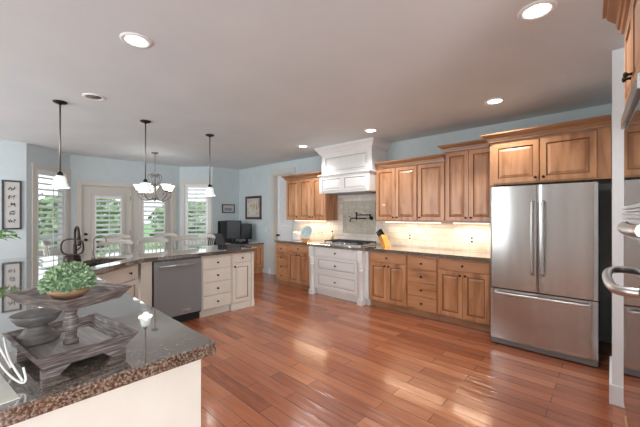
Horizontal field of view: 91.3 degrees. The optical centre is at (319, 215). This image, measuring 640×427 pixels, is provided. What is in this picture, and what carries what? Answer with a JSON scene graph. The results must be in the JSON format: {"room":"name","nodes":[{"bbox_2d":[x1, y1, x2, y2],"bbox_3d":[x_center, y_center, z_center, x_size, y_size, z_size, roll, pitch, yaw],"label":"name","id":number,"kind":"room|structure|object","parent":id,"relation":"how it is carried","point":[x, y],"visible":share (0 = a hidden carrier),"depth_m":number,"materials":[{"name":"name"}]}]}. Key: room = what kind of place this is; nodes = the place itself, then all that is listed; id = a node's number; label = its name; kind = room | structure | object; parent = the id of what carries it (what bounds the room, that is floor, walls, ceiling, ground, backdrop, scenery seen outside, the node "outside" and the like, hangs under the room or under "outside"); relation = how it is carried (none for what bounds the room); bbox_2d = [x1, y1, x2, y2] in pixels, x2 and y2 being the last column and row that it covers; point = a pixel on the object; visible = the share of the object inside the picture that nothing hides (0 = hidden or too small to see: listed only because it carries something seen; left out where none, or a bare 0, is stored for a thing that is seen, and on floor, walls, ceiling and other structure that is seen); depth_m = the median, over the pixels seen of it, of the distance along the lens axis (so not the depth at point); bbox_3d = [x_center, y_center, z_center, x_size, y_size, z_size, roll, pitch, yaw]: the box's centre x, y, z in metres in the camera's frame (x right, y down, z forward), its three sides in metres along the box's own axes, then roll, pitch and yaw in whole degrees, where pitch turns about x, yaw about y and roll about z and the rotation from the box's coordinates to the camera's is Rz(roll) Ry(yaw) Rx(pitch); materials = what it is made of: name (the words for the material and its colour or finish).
{"room":"kitchen","nodes":[
{"label":"kitchen","id":0,"kind":"room"},
{"bbox_2d":[0,140,25,258],"bbox_3d":[-6.562,0.090,4.071,0.150,2.720,4.000,0,0,43],"label":"wall","id":1,"kind":"structure","parent":0,"point":[12,154],"depth_m":5.37,"materials":[{"name":"blue paint"}]},
{"bbox_2d":[2,180,21,229],"bbox_3d":[-5.256,-0.180,5.338,0.029,0.840,0.245,0,0,43],"label":"framed picture","id":2,"kind":"object","parent":1,"relation":"attached to","point":[11,189],"visible":1,"depth_m":5.33,"materials":[{"name":"grey paper"}]},
{"bbox_2d":[26,143,69,256],"bbox_3d":[-5.235,0.090,5.974,0.150,2.720,0.990,0,0,-2],"label":"wall","id":3,"kind":"structure","parent":0,"point":[34,154],"depth_m":5.58,"materials":[{"name":"blue paint"}]},
{"bbox_2d":[31,163,71,256],"bbox_3d":[-5.214,-0.037,6.025,0.185,1.815,0.906,0,0,-2],"label":"window","id":4,"kind":"structure","parent":3,"relation":"in","point":[64,195],"depth_m":6.03,"materials":[{"name":"grey paint"}]},
{"bbox_2d":[37,171,63,254],"bbox_3d":[-5.182,-0.050,6.026,0.104,1.536,0.646,0,0,-2],"label":"shutter","id":5,"kind":"object","parent":4,"relation":"attached to","point":[47,173],"depth_m":6.02,"materials":[{"name":"white paint"}]},
{"bbox_2d":[70,154,179,253],"bbox_3d":[-4.465,0.090,7.345,0.150,2.720,2.250,0,0,43],"label":"wall","id":6,"kind":"structure","parent":0,"point":[85,168],"depth_m":7.10,"materials":[{"name":"blue paint"}]},
{"bbox_2d":[82,186,130,253],"bbox_3d":[-4.725,0.403,6.965,0.137,2.075,0.929,0,0,43],"label":"door","id":7,"kind":"structure","parent":6,"relation":"in","point":[90,194],"depth_m":6.88,"materials":[{"name":"grey paint"}]},
{"bbox_2d":[94,196,121,252],"bbox_3d":[-4.703,0.375,6.965,0.104,1.606,0.516,0,0,43],"label":"shutter","id":8,"kind":"object","parent":7,"relation":"attached to","point":[95,197],"depth_m":6.93,"materials":[{"name":"white paint"}]},
{"bbox_2d":[76,180,176,253],"bbox_3d":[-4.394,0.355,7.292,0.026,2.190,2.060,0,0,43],"label":"trim","id":9,"kind":"structure","parent":6,"relation":"attached to","point":[79,183],"depth_m":6.75,"materials":[{"name":"grey paint"}]},
{"bbox_2d":[132,188,171,249],"bbox_3d":[-4.087,0.403,7.649,0.137,2.075,0.920,0,0,43],"label":"door","id":10,"kind":"structure","parent":6,"relation":"in","point":[138,206],"depth_m":7.56,"materials":[{"name":"grey paint"}]},
{"bbox_2d":[142,198,164,249],"bbox_3d":[-4.056,0.375,7.659,0.104,1.606,0.519,0,0,43],"label":"shutter","id":11,"kind":"object","parent":10,"relation":"attached to","point":[143,201],"depth_m":7.62,"materials":[{"name":"white paint"}]},
{"bbox_2d":[180,167,212,246],"bbox_3d":[-3.221,0.090,8.206,0.848,2.720,0.150,0,0,-2],"label":"wall","id":12,"kind":"structure","parent":0,"point":[186,173],"depth_m":8.13,"materials":[{"name":"blue paint"}]},
{"bbox_2d":[180,181,211,246],"bbox_3d":[-3.210,-0.018,8.184,0.806,1.775,0.185,0,0,-2],"label":"window","id":13,"kind":"structure","parent":12,"relation":"in","point":[185,185],"depth_m":8.13,"materials":[{"name":"grey paint"}]},
{"bbox_2d":[186,186,206,242],"bbox_3d":[-3.208,-0.030,8.152,0.546,1.496,0.104,0,0,-2],"label":"shutter","id":14,"kind":"object","parent":13,"relation":"attached to","point":[190,241],"depth_m":8.14,"materials":[{"name":"white paint"}]},
{"bbox_2d":[213,167,238,244],"bbox_3d":[-2.576,0.090,8.489,0.150,2.720,0.800,0,0,43],"label":"wall","id":15,"kind":"structure","parent":0,"point":[225,181],"depth_m":8.39,"materials":[{"name":"blue paint"}]},
{"bbox_2d":[222,204,234,212],"bbox_3d":[-2.476,-0.185,8.464,0.029,0.235,0.380,0,0,43],"label":"framed picture","id":16,"kind":"object","parent":15,"relation":"attached to","point":[226,208],"visible":1,"depth_m":8.46,"materials":[{"name":"grey paper"}]},
{"bbox_2d":[0,0,631,169],"bbox_3d":[-1.402,-1.330,2.675,12.100,0.120,9.200,0,0,43],"label":"ceiling","id":17,"kind":"structure","parent":0,"point":[267,79],"depth_m":2.74,"materials":[{"name":"paint"}]},
{"bbox_2d":[49,100,69,188],"bbox_3d":[-2.898,-0.789,3.490,0.184,0.962,0.184,0,0,43],"label":"pendant light","id":18,"kind":"object","parent":17,"relation":"hanging from","point":[59,181],"visible":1,"depth_m":3.48,"materials":[{"name":"oil rubbed bronze"},{"name":"frosted white glass"}]},
{"bbox_2d":[82,93,105,100],"bbox_3d":[-2.416,-1.261,3.348,0.206,0.018,0.206,0,0,43],"label":"recessed light","id":19,"kind":"object","parent":17,"relation":"in","point":[91,96],"visible":1,"depth_m":3.33,"materials":[{"name":"white paint"}]},
{"bbox_2d":[119,32,151,48],"bbox_3d":[-1.331,-1.264,2.267,0.206,0.012,0.206,0,0,43],"label":"recessed light","id":20,"kind":"object","parent":17,"relation":"in","point":[136,40],"visible":1,"depth_m":2.26,"materials":[{"name":"white paint"}]},
{"bbox_2d":[138,119,152,192],"bbox_3d":[-2.343,-0.789,4.203,0.184,0.962,0.184,0,0,43],"label":"pendant light","id":21,"kind":"object","parent":17,"relation":"hanging from","point":[145,187],"visible":1,"depth_m":4.18,"materials":[{"name":"white glass"}]},
{"bbox_2d":[133,152,174,200],"bbox_3d":[-3.314,-0.780,6.333,0.760,0.980,0.739,0,0,43],"label":"chandelier","id":22,"kind":"object","parent":17,"relation":"hanging from","point":[166,187],"visible":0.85,"depth_m":6.28,"materials":[{"name":"white glass"}]},
{"bbox_2d":[204,134,215,195],"bbox_3d":[-1.735,-0.789,4.928,0.184,0.962,0.184,0,0,43],"label":"pendant light","id":23,"kind":"object","parent":17,"relation":"hanging from","point":[209,190],"visible":1,"depth_m":4.90,"materials":[{"name":"white glass"}]},
{"bbox_2d":[364,128,377,132],"bbox_3d":[0.758,-1.264,4.668,0.206,0.012,0.206,0,0,43],"label":"recessed light","id":24,"kind":"object","parent":17,"relation":"in","point":[371,130],"visible":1,"depth_m":4.65,"materials":[{"name":"white paint"}]},
{"bbox_2d":[484,98,505,104],"bbox_3d":[1.938,-1.264,3.470,0.206,0.012,0.206,0,0,43],"label":"recessed light","id":25,"kind":"object","parent":17,"relation":"in","point":[492,101],"visible":1,"depth_m":3.47,"materials":[{"name":"white paint"}]},
{"bbox_2d":[517,0,557,20],"bbox_3d":[1.341,-1.264,1.936,0.206,0.012,0.206,0,0,43],"label":"recessed light","id":26,"kind":"object","parent":17,"relation":"in","point":[538,9],"visible":1,"depth_m":1.93,"materials":[{"name":"white paint"}]},
{"bbox_2d":[181,272,625,426],"bbox_3d":[-1.402,1.510,2.675,12.100,0.120,9.200,0,0,43],"label":"floor","id":27,"kind":"structure","parent":0,"point":[295,357],"depth_m":2.89,"materials":[{"name":"brown wood"}]},
{"bbox_2d":[41,240,50,255],"bbox_3d":[-4.154,0.921,5.013,0.458,1.062,0.460,0,0,-32],"label":"dining chair","id":28,"kind":"object","parent":27,"relation":"on","point":[44,243],"visible":0.27,"depth_m":4.96,"materials":[{"name":"grey paint"}]},
{"bbox_2d":[8,359,200,426],"bbox_3d":[-1.677,1.011,1.712,2.312,0.878,1.015,0,0,43],"label":"base cabinet","id":29,"kind":"object","parent":27,"relation":"on","point":[170,398],"visible":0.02,"depth_m":1.15,"materials":[{"name":"beige paint"}]},
{"bbox_2d":[0,244,257,426],"bbox_3d":[-1.538,0.545,3.123,4.130,0.050,3.570,0,0,43],"label":"countertop","id":30,"kind":"structure","parent":29,"relation":"on","point":[162,343],"depth_m":1.26,"materials":[{"name":"grey stone"}]},
{"bbox_2d":[0,374,19,404],"bbox_3d":[-1.074,0.517,0.884,0.360,0.004,0.260,0,0,35],"label":"mat","id":31,"kind":"object","parent":30,"relation":"on","point":[7,394],"visible":1,"depth_m":0.91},
{"bbox_2d":[0,337,26,383],"bbox_3d":[-1.095,0.451,0.969,0.376,0.121,0.195,0,0,34],"label":"coiled cord","id":32,"kind":"object","parent":31,"relation":"on","point":[10,363],"visible":1,"depth_m":0.96,"materials":[{"name":"white plastic"}]},
{"bbox_2d":[0,230,20,240],"bbox_3d":[-3.588,0.336,3.201,0.396,0.367,0.709,0,0,27],"label":"potted plant","id":33,"kind":"object","parent":30,"relation":"on","point":[2,236],"visible":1,"depth_m":3.40,"materials":[{"name":"green plant"}]},
{"bbox_2d":[1,282,138,379],"bbox_3d":[-0.936,0.399,1.177,0.400,0.242,0.326,0,0,35],"label":"tiered tray","id":34,"kind":"object","parent":30,"relation":"on","point":[85,336],"visible":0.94,"depth_m":1.15,"materials":[{"name":"grey wood"}]},
{"bbox_2d":[8,308,61,347],"bbox_3d":[-1.081,0.424,1.194,0.154,0.107,0.154,0,0,43],"label":"pedestal bowl","id":35,"kind":"object","parent":34,"relation":"on","point":[37,332],"visible":0.95,"depth_m":1.17,"materials":[{"name":"grey metal"}]},
{"bbox_2d":[36,260,96,299],"bbox_3d":[-0.934,0.237,1.162,0.184,0.137,0.182,0,0,43],"label":"potted plant","id":36,"kind":"object","parent":34,"relation":"on","point":[68,280],"visible":1,"depth_m":1.12,"materials":[{"name":"green plant"}]},
{"bbox_2d":[46,287,89,299],"bbox_3d":[-0.932,0.286,1.162,0.136,0.038,0.136,0,0,43],"label":"bowl","id":37,"kind":"object","parent":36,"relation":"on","point":[63,293],"depth_m":1.11,"materials":[{"name":"brown wood"}]},
{"bbox_2d":[1,313,138,371],"bbox_3d":[-0.936,0.466,1.177,0.400,0.052,0.306,0,0,35],"label":"tray","id":38,"kind":"object","parent":34,"relation":"on","point":[96,333],"depth_m":1.15,"materials":[{"name":"grey wood"}]},
{"bbox_2d":[60,238,83,262],"bbox_3d":[-2.784,0.389,3.517,0.201,0.262,0.188,0,0,43],"label":"holder","id":39,"kind":"object","parent":30,"relation":"on","point":[68,257],"visible":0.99,"depth_m":3.51,"materials":[{"name":"grey metal"}]},
{"bbox_2d":[73,226,81,253],"bbox_3d":[-2.853,0.320,3.667,0.097,0.398,0.231,0,0,-36],"label":"kitchen faucet","id":40,"kind":"object","parent":30,"relation":"on","point":[76,229],"visible":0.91,"depth_m":3.66,"materials":[{"name":"grey metal"}]},
{"bbox_2d":[87,262,109,266],"bbox_3d":[-2.510,0.676,3.401,0.394,0.210,0.824,0,0,0],"label":"sink","id":41,"kind":"object","parent":30,"relation":"in","point":[98,263],"visible":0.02,"depth_m":3.79,"materials":[{"name":"grey"}]},
{"bbox_2d":[91,235,106,258],"bbox_3d":[-2.680,0.378,3.805,0.185,0.283,0.043,0,0,-7],"label":"tap","id":42,"kind":"object","parent":30,"relation":"on","point":[92,257],"visible":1,"depth_m":3.79,"materials":[{"name":"grey metal"}]},
{"bbox_2d":[97,239,132,251],"bbox_3d":[-2.942,0.903,4.570,0.458,1.096,0.460,0,0,43],"label":"bar stool","id":43,"kind":"object","parent":27,"relation":"on","point":[109,241],"visible":0.28,"depth_m":4.71,"materials":[{"name":"grey paint"}]},
{"bbox_2d":[103,234,128,251],"bbox_3d":[-4.061,0.921,6.318,0.458,1.062,0.460,0,0,43],"label":"dining chair","id":44,"kind":"object","parent":27,"relation":"on","point":[115,236],"visible":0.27,"depth_m":6.46,"materials":[{"name":"grey paint"}]},
{"bbox_2d":[96,264,137,298],"bbox_3d":[-2.223,1.011,3.367,0.132,0.878,0.876,0,0,0],"label":"base cabinet","id":45,"kind":"object","parent":27,"relation":"on","point":[128,275],"visible":0.25,"depth_m":3.53,"materials":[{"name":"beige paint"}]},
{"bbox_2d":[138,262,151,306],"bbox_3d":[-2.365,1.011,4.083,0.580,0.878,0.125,0,0,43],"label":"filler panel","id":46,"kind":"object","parent":27,"relation":"on","point":[144,269],"visible":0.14,"depth_m":3.88,"materials":[{"name":"beige paint"}]},
{"bbox_2d":[137,237,167,249],"bbox_3d":[-2.580,0.903,4.958,0.458,1.096,0.460,0,0,43],"label":"bar stool","id":47,"kind":"object","parent":27,"relation":"on","point":[149,239],"visible":0.31,"depth_m":5.10,"materials":[{"name":"grey paint"}]},
{"bbox_2d":[154,233,176,248],"bbox_3d":[-3.352,0.921,6.857,0.460,1.062,0.458,0,0,-32],"label":"dining chair","id":48,"kind":"object","parent":27,"relation":"on","point":[159,234],"visible":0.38,"depth_m":7.01,"materials":[{"name":"grey paint"}]},
{"bbox_2d":[152,257,201,322],"bbox_3d":[-2.066,1.014,4.334,0.656,0.872,0.630,0,0,43],"label":"dishwasher","id":49,"kind":"object","parent":27,"relation":"on","point":[176,283],"visible":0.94,"depth_m":4.14,"materials":[{"name":"grey metal"}]},
{"bbox_2d":[172,236,198,247],"bbox_3d":[-2.216,0.903,5.349,0.458,1.096,0.460,0,0,43],"label":"bar stool","id":50,"kind":"object","parent":27,"relation":"on","point":[178,238],"visible":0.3,"depth_m":5.49,"materials":[{"name":"grey paint"}]},
{"bbox_2d":[198,234,215,245],"bbox_3d":[-2.462,0.921,6.464,0.460,1.062,0.458,0,0,23],"label":"dining chair","id":51,"kind":"object","parent":27,"relation":"on","point":[212,236],"visible":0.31,"depth_m":6.66,"materials":[{"name":"grey paint"}]},
{"bbox_2d":[199,254,230,317],"bbox_3d":[-1.709,1.011,4.763,0.652,0.878,0.464,0,0,43],"label":"base cabinet","id":52,"kind":"object","parent":27,"relation":"on","point":[216,269],"visible":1,"depth_m":4.55,"materials":[{"name":"beige paint"}]},
{"bbox_2d":[207,233,224,244],"bbox_3d":[-2.291,0.930,7.376,0.618,1.040,0.685,0,0,18],"label":"office chair","id":53,"kind":"object","parent":27,"relation":"on","point":[219,240],"visible":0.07,"depth_m":7.07,"materials":[{"name":"black plastic"}]},
{"bbox_2d":[229,251,253,310],"bbox_3d":[-1.411,1.011,5.083,0.652,0.878,0.405,0,0,43],"label":"base cabinet","id":54,"kind":"object","parent":27,"relation":"on","point":[242,264],"visible":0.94,"depth_m":4.87,"materials":[{"name":"beige paint"}]},
{"bbox_2d":[225,240,263,273],"bbox_3d":[-2.058,1.070,8.092,1.130,0.760,0.671,0,0,43],"label":"desk","id":55,"kind":"object","parent":27,"relation":"on","point":[258,255],"visible":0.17,"depth_m":7.84,"materials":[{"name":"brown wood"}]},
{"bbox_2d":[218,221,232,241],"bbox_3d":[-2.516,0.414,8.305,0.160,0.550,0.346,0,0,43],"label":"computer monitor","id":56,"kind":"object","parent":55,"relation":"on","point":[222,225],"visible":0.48,"depth_m":8.20,"materials":[{"name":"black plastic"}]},
{"bbox_2d":[227,220,240,241],"bbox_3d":[-2.236,0.409,8.144,0.380,0.560,0.160,0,0,8],"label":"computer monitor","id":57,"kind":"object","parent":55,"relation":"on","point":[233,226],"visible":0.91,"depth_m":8.11,"materials":[{"name":"black plastic"}]},
{"bbox_2d":[241,224,251,241],"bbox_3d":[-1.894,0.450,8.085,0.280,0.480,0.160,0,0,15],"label":"computer monitor","id":58,"kind":"object","parent":55,"relation":"on","point":[246,229],"visible":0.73,"depth_m":8.05,"materials":[{"name":"black plastic"}]},
{"bbox_2d":[276,243,289,285],"bbox_3d":[-0.592,1.011,6.724,0.390,0.878,0.670,0,0,43],"label":"base cabinet","id":59,"kind":"object","parent":27,"relation":"on","point":[282,251],"visible":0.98,"depth_m":6.50,"materials":[{"name":"brown wood"}]},
{"bbox_2d":[288,244,309,289],"bbox_3d":[-0.214,1.011,6.372,0.638,0.878,0.670,0,0,43],"label":"base cabinet","id":60,"kind":"object","parent":27,"relation":"on","point":[298,255],"visible":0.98,"depth_m":6.15,"materials":[{"name":"brown wood"}]},
{"bbox_2d":[308,246,370,305],"bbox_3d":[0.480,1.011,5.672,1.326,0.878,0.747,0,0,43],"label":"base cabinet","id":61,"kind":"object","parent":27,"relation":"on","point":[344,274],"visible":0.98,"depth_m":5.38,"materials":[{"name":"white paint"}]},
{"bbox_2d":[274,239,490,261],"bbox_3d":[0.752,0.545,5.435,4.185,0.050,0.724,0,0,43],"label":"countertop","id":62,"kind":"structure","parent":61,"relation":"on","point":[417,251],"depth_m":4.69,"materials":[{"name":"brown stone"}]},
{"bbox_2d":[292,232,300,239],"bbox_3d":[-0.501,0.435,6.690,0.212,0.168,0.212,0,0,43],"label":"ceramic crock","id":63,"kind":"object","parent":62,"relation":"on","point":[295,235],"visible":0.88,"depth_m":6.60,"materials":[{"name":"white ceramic"}]},
{"bbox_2d":[320,239,376,246],"bbox_3d":[0.507,0.490,5.674,0.910,0.059,0.530,0,0,43],"label":"gas cooktop","id":64,"kind":"object","parent":62,"relation":"in","point":[345,242],"visible":1,"depth_m":5.56,"materials":[{"name":"grey metal"}]},
{"bbox_2d":[378,235,390,246],"bbox_3d":[1.086,0.422,5.282,0.110,0.195,0.190,0,0,-29],"label":"knife block","id":65,"kind":"object","parent":62,"relation":"on","point":[383,239],"visible":1,"depth_m":5.25,"materials":[{"name":"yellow wood"}]},
{"bbox_3d":[-0.266,0.450,6.429,0.140,0.146,0.182,0,0,43],"label":"plate stand","id":66,"kind":"object","parent":62,"relation":"on","visible":0},
{"bbox_2d":[300,225,311,238],"bbox_3d":[-0.277,0.338,6.417,0.340,0.266,0.097,0,0,43],"label":"serving plate","id":67,"kind":"object","parent":66,"relation":"on","point":[306,231],"visible":1,"depth_m":6.43,"materials":[{"name":"white ceramic"}]},
{"bbox_2d":[370,251,408,312],"bbox_3d":[1.233,1.011,5.022,0.655,0.878,0.670,0,0,43],"label":"base cabinet","id":68,"kind":"object","parent":27,"relation":"on","point":[388,271],"visible":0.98,"depth_m":4.78,"materials":[{"name":"brown wood"}]},
{"bbox_2d":[407,255,439,319],"bbox_3d":[1.639,1.011,4.642,0.452,0.878,0.670,0,0,43],"label":"base cabinet","id":69,"kind":"object","parent":27,"relation":"on","point":[422,271],"visible":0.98,"depth_m":4.41,"materials":[{"name":"brown wood"}]},
{"bbox_2d":[438,258,491,331],"bbox_3d":[2.048,1.011,4.261,0.660,0.878,0.670,0,0,43],"label":"base cabinet","id":70,"kind":"object","parent":27,"relation":"on","point":[464,286],"visible":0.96,"depth_m":4.02,"materials":[{"name":"brown wood"}]},
{"bbox_2d":[491,180,598,366],"bbox_3d":[2.519,0.557,3.514,0.920,1.785,0.864,0,0,43],"label":"refrigerator","id":71,"kind":"object","parent":27,"relation":"on","point":[545,237],"visible":1,"depth_m":3.20,"materials":[{"name":"grey metal"}]},
{"bbox_2d":[602,0,639,426],"bbox_3d":[1.641,0.151,1.274,0.711,2.598,0.760,0,0,41],"label":"tall cabinet","id":72,"kind":"object","parent":27,"relation":"on","point":[614,11],"visible":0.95,"depth_m":1.54,"materials":[{"name":"brown wood"}]},
{"bbox_2d":[602,72,639,426],"bbox_3d":[1.413,0.270,1.469,0.130,1.620,0.754,0,0,41],"label":"wall oven","id":73,"kind":"object","parent":72,"relation":"in","point":[630,120],"visible":1,"depth_m":1.38,"materials":[{"name":"grey metal"}]},
{"bbox_2d":[239,104,611,342],"bbox_3d":[1.688,0.090,5.181,10.600,2.720,0.180,0,0,43],"label":"wall","id":74,"kind":"structure","parent":0,"point":[255,181],"depth_m":4.67,"materials":[{"name":"blue paint"}]},
{"bbox_2d":[245,196,261,218],"bbox_3d":[-1.762,-0.205,8.255,0.700,0.610,0.029,0,0,43],"label":"framed picture","id":75,"kind":"object","parent":74,"relation":"attached to","point":[253,204],"visible":1,"depth_m":8.24,"materials":[{"name":"multicoloured paper"}]},
{"bbox_2d":[248,200,258,214],"bbox_3d":[-1.762,-0.200,8.255,0.500,0.390,0.002,0,0,43],"label":"print","id":76,"kind":"object","parent":75,"relation":"attached to","point":[253,205],"depth_m":8.24},
{"bbox_2d":[270,167,294,273],"bbox_3d":[-0.836,0.175,7.518,0.900,2.550,0.206,0,0,43],"label":"trim","id":77,"kind":"structure","parent":74,"relation":"attached to","point":[274,174],"depth_m":7.70,"materials":[{"name":"grey paint"}]},
{"bbox_2d":[276,175,291,239],"bbox_3d":[-0.819,0.238,7.537,0.656,2.413,0.134,0,0,43],"label":"door","id":78,"kind":"structure","parent":74,"relation":"in","point":[284,225],"depth_m":7.66,"materials":[{"name":"white paint"}]},
{"bbox_2d":[286,179,299,219],"bbox_3d":[-0.476,-0.330,6.801,0.405,0.850,0.400,0,0,43],"label":"upper cabinet","id":79,"kind":"object","parent":74,"relation":"attached to","point":[292,186],"visible":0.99,"depth_m":6.68,"materials":[{"name":"brown wood"}]},
{"bbox_2d":[281,171,321,180],"bbox_3d":[-0.246,-0.803,6.554,1.234,0.095,0.445,0,0,43],"label":"crown molding","id":80,"kind":"structure","parent":79,"relation":"on","point":[312,174],"depth_m":6.41,"materials":[{"name":"brown wood"}]},
{"bbox_2d":[299,177,337,219],"bbox_3d":[-0.052,-0.330,6.406,0.750,0.850,0.400,0,0,43],"label":"upper cabinet","id":81,"kind":"object","parent":74,"relation":"attached to","point":[313,205],"visible":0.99,"depth_m":6.25,"materials":[{"name":"brown wood"}]},
{"bbox_2d":[295,220,326,220],"bbox_3d":[-0.212,0.104,6.516,0.900,0.016,0.050,0,0,43],"label":"light","id":82,"kind":"object","parent":81,"relation":"attached to","point":[295,220],"visible":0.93,"depth_m":6.46,"materials":[{"name":"white plastic"}]},
{"bbox_2d":[315,137,391,194],"bbox_3d":[0.573,-0.832,5.700,1.322,0.873,0.578,0,0,43],"label":"range hood","id":83,"kind":"object","parent":74,"relation":"attached to","point":[348,168],"visible":0.92,"depth_m":5.43,"materials":[{"name":"white paint"}]},
{"bbox_2d":[297,194,490,252],"bbox_3d":[1.005,0.064,5.677,4.165,0.911,0.026,0,0,43],"label":"tile backsplash","id":84,"kind":"structure","parent":74,"relation":"attached to","point":[444,235],"depth_m":5.45,"materials":[{"name":"tile"}]},
{"bbox_2d":[348,212,372,221],"bbox_3d":[0.739,0.035,5.804,0.477,0.190,0.169,0,0,43],"label":"pot filler","id":85,"kind":"object","parent":84,"relation":"attached to","point":[370,216],"visible":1,"depth_m":5.76,"materials":[{"name":"grey metal"}]},
{"bbox_2d":[469,236,474,243],"bbox_3d":[2.208,0.355,4.551,0.072,0.116,0.008,0,0,43],"label":"wall outlet","id":86,"kind":"object","parent":84,"relation":"attached to","point":[471,238],"visible":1,"depth_m":4.55,"materials":[{"name":"white plastic"}]},
{"bbox_2d":[376,165,417,221],"bbox_3d":[1.317,-0.340,5.128,0.740,0.870,0.400,0,0,43],"label":"upper cabinet","id":87,"kind":"object","parent":74,"relation":"attached to","point":[396,187],"visible":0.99,"depth_m":4.98,"materials":[{"name":"brown wood"}]},
{"bbox_2d":[385,221,441,222],"bbox_3d":[1.452,0.104,4.964,0.950,0.016,0.050,0,0,43],"label":"light","id":88,"kind":"object","parent":87,"relation":"attached to","point":[385,221],"visible":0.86,"depth_m":4.89,"materials":[{"name":"white plastic"}]},
{"bbox_2d":[418,161,444,221],"bbox_3d":[1.742,-0.340,4.732,0.418,0.870,0.400,0,0,43],"label":"upper cabinet","id":89,"kind":"object","parent":74,"relation":"attached to","point":[431,176],"visible":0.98,"depth_m":4.60,"materials":[{"name":"brown wood"}]},
{"bbox_2d":[445,147,493,222],"bbox_3d":[2.130,-0.400,4.369,0.640,0.990,0.400,0,0,43],"label":"upper cabinet","id":90,"kind":"object","parent":74,"relation":"attached to","point":[467,172],"visible":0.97,"depth_m":4.25,"materials":[{"name":"brown wood"}]},
{"bbox_2d":[452,222,489,223],"bbox_3d":[2.099,0.104,4.361,0.480,0.016,0.050,0,0,43],"label":"light","id":91,"kind":"object","parent":90,"relation":"attached to","point":[452,222],"visible":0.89,"depth_m":4.35,"materials":[{"name":"white plastic"}]},
{"bbox_2d":[490,127,610,186],"bbox_3d":[2.670,-0.620,3.661,1.080,0.510,0.700,0,0,43],"label":"upper cabinet","id":92,"kind":"object","parent":74,"relation":"attached to","point":[585,155],"visible":1,"depth_m":3.38,"materials":[{"name":"brown wood"}]},
{"bbox_2d":[374,114,610,168],"bbox_3d":[1.996,-0.883,4.257,2.881,0.215,0.745,0,0,43],"label":"crown molding","id":93,"kind":"structure","parent":92,"relation":"on","point":[600,121],"depth_m":3.63,"materials":[{"name":"brown wood"}]},
{"bbox_2d":[612,47,626,386],"bbox_3d":[3.219,0.090,2.570,1.200,2.720,1.550,0,0,43],"label":"wall pillar","id":94,"kind":"structure","parent":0,"point":[618,56],"depth_m":2.39,"materials":[{"name":"white paint"}]},
{"bbox_2d":[609,356,624,407],"bbox_3d":[2.489,1.375,2.625,0.091,0.150,0.666,0,0,43],"label":"baseboard","id":95,"kind":"structure","parent":94,"relation":"attached to","point":[616,393],"depth_m":2.39,"materials":[{"name":"white paint"}]},
{"label":"outside","id":96,"kind":"structure","parent":0,"visible":0},
{"bbox_2d":[39,225,204,252],"bbox_3d":[-29.110,2.200,33.995,71.050,0.300,90.000,0,0,43],"label":"ground","id":97,"kind":"structure","parent":96,"point":[145,226],"depth_m":22.13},
{"bbox_2d":[39,237,57,248],"bbox_3d":[-6.678,1.275,6.914,0.100,1.550,2.600,0,0,43],"label":"deck railing","id":98,"kind":"object","parent":97,"relation":"on","point":[40,238],"visible":0.05,"depth_m":7.26,"materials":[{"name":"grey paint"}]},
{"bbox_2d":[39,197,119,231],"bbox_3d":[-12.503,0.387,16.610,4.715,3.338,4.756,0,0,43],"label":"tree","id":99,"kind":"object","parent":97,"relation":"on","point":[45,198],"visible":0.12,"depth_m":15.68,"materials":[{"name":"green plant"}]},
{"bbox_2d":[39,212,119,252],"bbox_3d":[-7.356,0.933,9.604,2.127,2.254,2.020,0,0,43],"label":"tree","id":100,"kind":"object","parent":97,"relation":"on","point":[50,220],"visible":0.11,"depth_m":9.22,"materials":[{"name":"green plant"}]},
{"bbox_2d":[147,203,205,239],"bbox_3d":[-6.639,0.631,16.284,4.067,2.854,4.163,0,0,43],"label":"tree","id":101,"kind":"object","parent":97,"relation":"on","point":[152,213],"visible":0.15,"depth_m":15.22,"materials":[{"name":"green plant"}]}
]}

